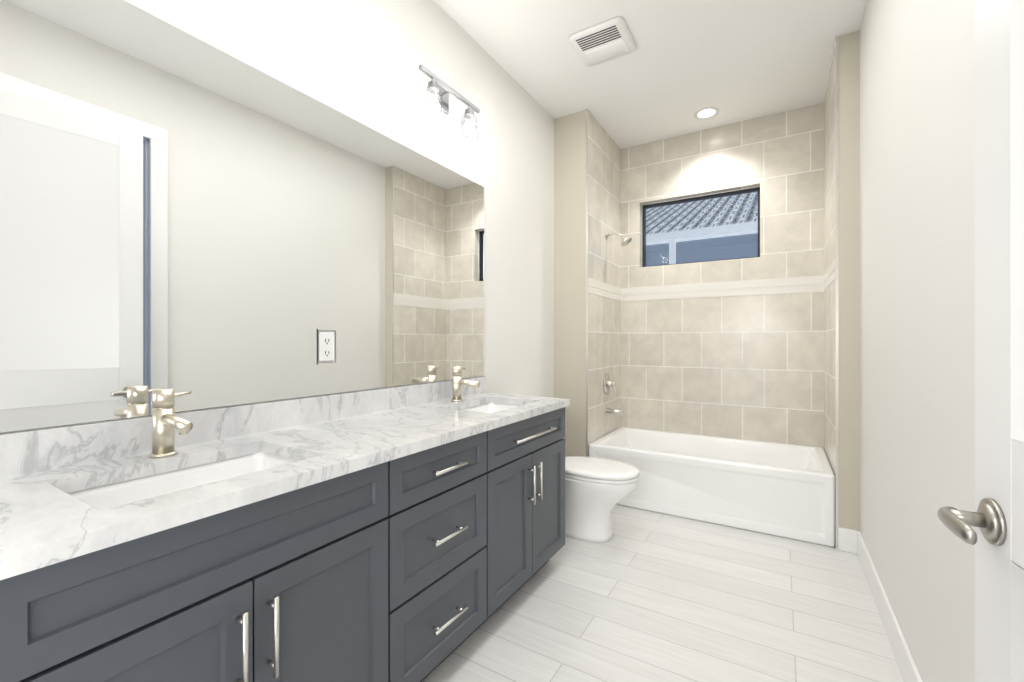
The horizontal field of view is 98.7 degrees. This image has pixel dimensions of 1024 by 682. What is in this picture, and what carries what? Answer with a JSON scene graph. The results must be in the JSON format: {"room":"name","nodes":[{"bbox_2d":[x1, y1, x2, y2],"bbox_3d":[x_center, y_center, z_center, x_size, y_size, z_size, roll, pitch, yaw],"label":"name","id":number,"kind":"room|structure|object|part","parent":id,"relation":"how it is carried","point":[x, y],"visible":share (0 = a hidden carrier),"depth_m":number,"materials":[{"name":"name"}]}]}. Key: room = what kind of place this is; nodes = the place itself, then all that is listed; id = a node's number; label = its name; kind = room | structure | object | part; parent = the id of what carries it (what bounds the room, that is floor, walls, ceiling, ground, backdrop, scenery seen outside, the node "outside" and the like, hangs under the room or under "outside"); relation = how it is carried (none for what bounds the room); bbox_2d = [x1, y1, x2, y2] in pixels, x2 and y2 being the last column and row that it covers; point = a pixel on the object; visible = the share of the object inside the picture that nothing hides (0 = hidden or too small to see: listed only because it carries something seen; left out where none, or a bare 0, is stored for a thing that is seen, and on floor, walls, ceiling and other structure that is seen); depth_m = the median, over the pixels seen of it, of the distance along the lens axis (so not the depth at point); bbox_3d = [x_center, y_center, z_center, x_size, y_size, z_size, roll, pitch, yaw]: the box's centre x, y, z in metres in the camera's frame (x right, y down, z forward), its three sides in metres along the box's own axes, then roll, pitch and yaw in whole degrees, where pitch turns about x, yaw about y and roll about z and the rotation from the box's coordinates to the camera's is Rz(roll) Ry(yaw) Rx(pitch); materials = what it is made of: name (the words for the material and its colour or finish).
{"room":"bathroom","nodes":[
{"label":"bathroom","id":0,"kind":"room"},
{"bbox_2d":[0,0,553,433],"bbox_3d":[-0.424,-0.283,2.413,0.120,3.020,4.820,0,0,31],"label":"wall","id":1,"kind":"structure","parent":0,"point":[360,61],"depth_m":2.40,"materials":[{"name":"paint"}]},
{"bbox_2d":[0,0,483,432],"bbox_3d":[-0.840,-0.365,1.604,0.007,1.156,2.565,0,0,31],"label":"mirror glass","id":2,"kind":"object","parent":1,"relation":"attached to","point":[207,225],"depth_m":1.37,"materials":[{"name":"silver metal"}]},
{"bbox_3d":[-0.763,0.022,1.724,0.001,0.140,0.005,0,0,31],"label":"mirror cutout edge","id":3,"kind":"part","parent":2,"relation":"part of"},
{"bbox_2d":[319,332,333,360],"bbox_3d":[-0.743,0.022,1.764,0.006,0.116,0.070,0,0,31],"label":"electrical outlet plate","id":4,"kind":"object","parent":2,"relation":"attached to","point":[324,346],"visible":1,"depth_m":1.76,"materials":[{"name":"white plastic"}]},
{"bbox_2d":[0,376,487,477],"bbox_3d":[-0.855,0.267,1.566,0.020,0.100,2.656,0,0,31],"label":"backsplash","id":5,"kind":"structure","parent":1,"relation":"attached to","point":[23,452],"depth_m":1.38,"materials":[{"name":"white stone"}]},
{"bbox_2d":[419,64,479,144],"bbox_3d":[-0.330,-1.230,2.320,0.133,0.245,0.480,0,0,31],"label":"sconce","id":6,"kind":"object","parent":1,"relation":"attached to","point":[439,90],"visible":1,"depth_m":2.32,"materials":[{"name":"silver metal"}]},
{"bbox_3d":[-0.315,-1.180,2.312,0.100,0.144,0.400,0,0,31],"label":"lamp shade","id":7,"kind":"part","parent":6,"relation":"part of","materials":[{"name":"clear glass"}]},
{"bbox_2d":[554,110,585,455],"bbox_3d":[0.677,-0.283,3.838,0.277,3.020,0.840,0,0,31],"label":"wall","id":8,"kind":"structure","parent":0,"point":[570,256],"depth_m":3.47,"materials":[{"name":"paint"}]},
{"bbox_2d":[588,293,620,456],"bbox_3d":[0.798,0.427,3.762,0.008,1.600,0.828,0,0,31],"label":"wall tiles","id":9,"kind":"structure","parent":8,"relation":"attached to","point":[604,336],"depth_m":3.69,"materials":[{"name":"beige tile"}]},
{"bbox_2d":[603,374,615,395],"bbox_3d":[0.846,0.375,3.754,0.079,0.186,0.170,0,0,31],"label":"tub valve","id":10,"kind":"object","parent":9,"relation":"attached to","point":[608,383],"visible":0.98,"depth_m":3.74,"materials":[{"name":"silver metal"}]},
{"bbox_2d":[605,407,622,415],"bbox_3d":[0.870,0.596,3.739,0.136,0.066,0.064,0,0,31],"label":"tub spout","id":11,"kind":"object","parent":9,"relation":"attached to","point":[614,411],"visible":0.98,"depth_m":3.72,"materials":[{"name":"silver metal"}]},
{"bbox_2d":[588,110,620,287],"bbox_3d":[0.798,-1.143,3.762,0.008,1.300,0.828,0,0,31],"label":"wall tiles","id":12,"kind":"structure","parent":8,"relation":"attached to","point":[604,196],"depth_m":3.71,"materials":[{"name":"beige tile"}]},
{"bbox_2d":[605,232,631,245],"bbox_3d":[0.903,-0.866,3.719,0.214,0.133,0.100,0,0,31],"label":"shower head","id":13,"kind":"object","parent":12,"relation":"attached to","point":[626,240],"visible":0.98,"depth_m":3.70},
{"bbox_2d":[434,0,866,148],"bbox_3d":[0.460,-1.823,1.874,2.190,0.060,4.820,0,0,31],"label":"ceiling","id":14,"kind":"structure","parent":0,"point":[684,62],"depth_m":2.77,"materials":[{"name":"paint"}]},
{"bbox_2d":[569,16,636,65],"bbox_3d":[0.547,-1.775,2.641,0.330,0.034,0.330,0,0,31],"label":"fan","id":15,"kind":"object","parent":14,"relation":"attached to","point":[624,44],"depth_m":2.60,"materials":[{"name":"white plastic"}]},
{"bbox_3d":[0.505,-1.768,2.572,0.240,0.002,0.109,0,0,31],"label":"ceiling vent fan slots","id":16,"kind":"part","parent":15,"relation":"part of","materials":[{"name":"white plastic"}]},
{"bbox_2d":[694,107,718,118],"bbox_3d":[1.529,-1.788,3.460,0.176,0.009,0.176,0,0,31],"label":"recessed light","id":17,"kind":"object","parent":14,"relation":"in","point":[716,110],"depth_m":3.45,"materials":[{"name":"white plastic"}]},
{"bbox_3d":[1.529,-1.789,3.460,0.120,0.001,0.120,0,0,31],"label":"recessed ceiling light lens","id":18,"kind":"part","parent":17,"relation":"part of","materials":[{"name":"white plastic"}]},
{"bbox_2d":[422,504,903,681],"bbox_3d":[0.460,1.257,1.874,2.190,0.060,4.820,0,0,31],"label":"floor","id":19,"kind":"structure","parent":0,"point":[641,595],"depth_m":1.96,"materials":[{"name":"white tile"}]},
{"bbox_2d":[0,402,569,681],"bbox_3d":[-0.614,0.790,1.418,0.586,0.874,2.642,0,0,31],"label":"bathroom vanity","id":20,"kind":"object","parent":19,"relation":"on","point":[412,533],"depth_m":1.12,"materials":[{"name":"grey wood"}]},
{"bbox_2d":[0,394,569,569],"bbox_3d":[-0.618,0.335,1.421,0.576,0.035,2.656,0,0,31],"label":"countertop","id":21,"kind":"structure","parent":20,"relation":"on","point":[39,518],"depth_m":1.09,"materials":[{"name":"white stone"}]},
{"bbox_2d":[144,389,195,457],"bbox_3d":[-0.913,0.226,1.208,0.172,0.182,0.099,0,0,31],"label":"faucet","id":22,"kind":"object","parent":21,"relation":"on","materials":[{"name":"silver metal"}]},
{"bbox_2d":[64,446,303,505],"bbox_3d":[-0.784,0.422,1.110,0.360,0.163,0.519,0,0,31],"label":"sink","id":23,"kind":"object","parent":21,"relation":"in","point":[125,487],"depth_m":1.20,"materials":[{"name":"white ceramic"}]},
{"bbox_2d":[448,366,479,401],"bbox_3d":[-0.236,0.226,2.319,0.172,0.182,0.098,0,0,31],"label":"faucet","id":24,"kind":"object","parent":21,"relation":"on","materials":[{"name":"silver metal"}]},
{"bbox_2d":[452,398,523,413],"bbox_3d":[-0.108,0.422,2.220,0.360,0.163,0.520,0,0,31],"label":"sink","id":25,"kind":"object","parent":21,"relation":"in","point":[491,405],"depth_m":2.44,"materials":[{"name":"white ceramic"}]},
{"bbox_2d":[565,456,639,542],"bbox_3d":[0.409,0.820,2.865,0.826,0.814,0.432,0,0,31],"label":"toilet","id":26,"kind":"object","parent":19,"relation":"on","point":[597,490],"visible":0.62,"depth_m":2.69,"materials":[{"name":"white ceramic"}]},
{"bbox_3d":[0.523,0.829,2.796,0.557,0.019,0.380,0,0,31],"label":"seat","id":27,"kind":"part","parent":26,"relation":"part of","materials":[{"name":"white ceramic"}]},
{"bbox_3d":[0.523,0.799,2.796,0.559,0.034,0.384,0,0,31],"label":"lid","id":28,"kind":"part","parent":26,"relation":"part of","materials":[{"name":"white ceramic"}]},
{"bbox_2d":[589,427,834,546],"bbox_3d":[1.465,1.012,3.356,1.551,0.430,0.824,0,0,31],"label":"bathtub","id":29,"kind":"object","parent":19,"relation":"on","point":[780,489],"visible":0.79,"depth_m":2.99,"materials":[{"name":"white ceramic"}]},
{"bbox_2d":[839,30,859,530],"bbox_3d":[2.181,-0.283,2.922,0.102,3.020,0.840,0,0,31],"label":"wall","id":30,"kind":"structure","parent":0,"point":[849,280],"depth_m":2.56,"materials":[{"name":"paint"}]},
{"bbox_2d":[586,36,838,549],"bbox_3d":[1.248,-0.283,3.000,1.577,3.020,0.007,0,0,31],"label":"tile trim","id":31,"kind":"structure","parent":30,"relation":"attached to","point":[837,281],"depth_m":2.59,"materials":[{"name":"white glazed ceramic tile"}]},
{"bbox_2d":[824,279,835,545],"bbox_3d":[2.133,0.427,2.949,0.008,1.600,0.828,0,0,31],"label":"wall tiles","id":32,"kind":"structure","parent":30,"relation":"attached to","point":[830,371],"depth_m":2.89,"materials":[{"name":"beige tile"}]},
{"bbox_2d":[824,41,835,273],"bbox_3d":[2.133,-1.143,2.949,0.008,1.300,0.828,0,0,31],"label":"wall tiles","id":33,"kind":"structure","parent":30,"relation":"attached to","point":[830,178],"depth_m":2.89,"materials":[{"name":"beige tile"}]},
{"bbox_2d":[860,0,974,681],"bbox_3d":[1.344,-0.283,1.336,0.120,3.020,4.820,0,0,31],"label":"wall","id":34,"kind":"structure","parent":0,"point":[917,265],"depth_m":1.44,"materials":[{"name":"paint"}]},
{"bbox_2d":[851,529,922,681],"bbox_3d":[1.498,1.159,1.733,0.030,0.135,1.902,0,0,31],"label":"baseboard","id":35,"kind":"structure","parent":34,"relation":"attached to","point":[851,540],"depth_m":1.83,"materials":[{"name":"white paint"}]},
{"bbox_2d":[975,0,1023,681],"bbox_3d":[0.719,-0.045,0.475,0.035,2.528,0.754,0,0,25],"label":"door leaf","id":36,"kind":"structure","parent":34,"relation":"in","point":[999,310],"depth_m":0.75,"materials":[{"name":"white paint"}]},
{"bbox_2d":[937,498,1006,545],"bbox_3d":[0.846,0.314,0.743,0.185,0.078,0.164,0,0,25],"label":"door handle","id":37,"kind":"object","parent":36,"relation":"attached to","point":[987,518],"depth_m":0.75,"materials":[{"name":"silver metal"}]},
{"bbox_3d":[1.662,-0.283,3.847,1.950,3.020,0.200,0,0,31],"label":"wall","id":38,"kind":"structure","parent":0,"visible":0},
{"bbox_2d":[588,258,835,300],"bbox_3d":[1.467,-0.433,3.359,1.571,0.120,0.836,0,0,31],"label":"tile band","id":39,"kind":"object","parent":38,"relation":"attached to","point":[772,286],"visible":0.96,"depth_m":3.62,"materials":[{"name":"white tile"}]},
{"bbox_2d":[621,102,823,287],"bbox_3d":[1.705,-1.143,3.749,1.555,1.300,0.093,0,0,31],"label":"tiled wall","id":40,"kind":"structure","parent":38,"relation":"attached to","point":[777,159],"depth_m":3.57,"materials":[{"name":"beige tile"}]},
{"bbox_2d":[621,291,823,448],"bbox_3d":[1.683,0.427,3.713,1.555,1.600,0.008,0,0,31],"label":"wall tiles","id":41,"kind":"structure","parent":38,"relation":"attached to","point":[748,367],"depth_m":3.64,"materials":[{"name":"beige tile"}]},
{"label":"outside","id":42,"kind":"structure","parent":0,"visible":0},
{"bbox_2d":[642,187,759,266],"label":"window","id":43,"kind":"structure","parent":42,"point":[666,218],"depth_m":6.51,"materials":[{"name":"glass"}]}
]}

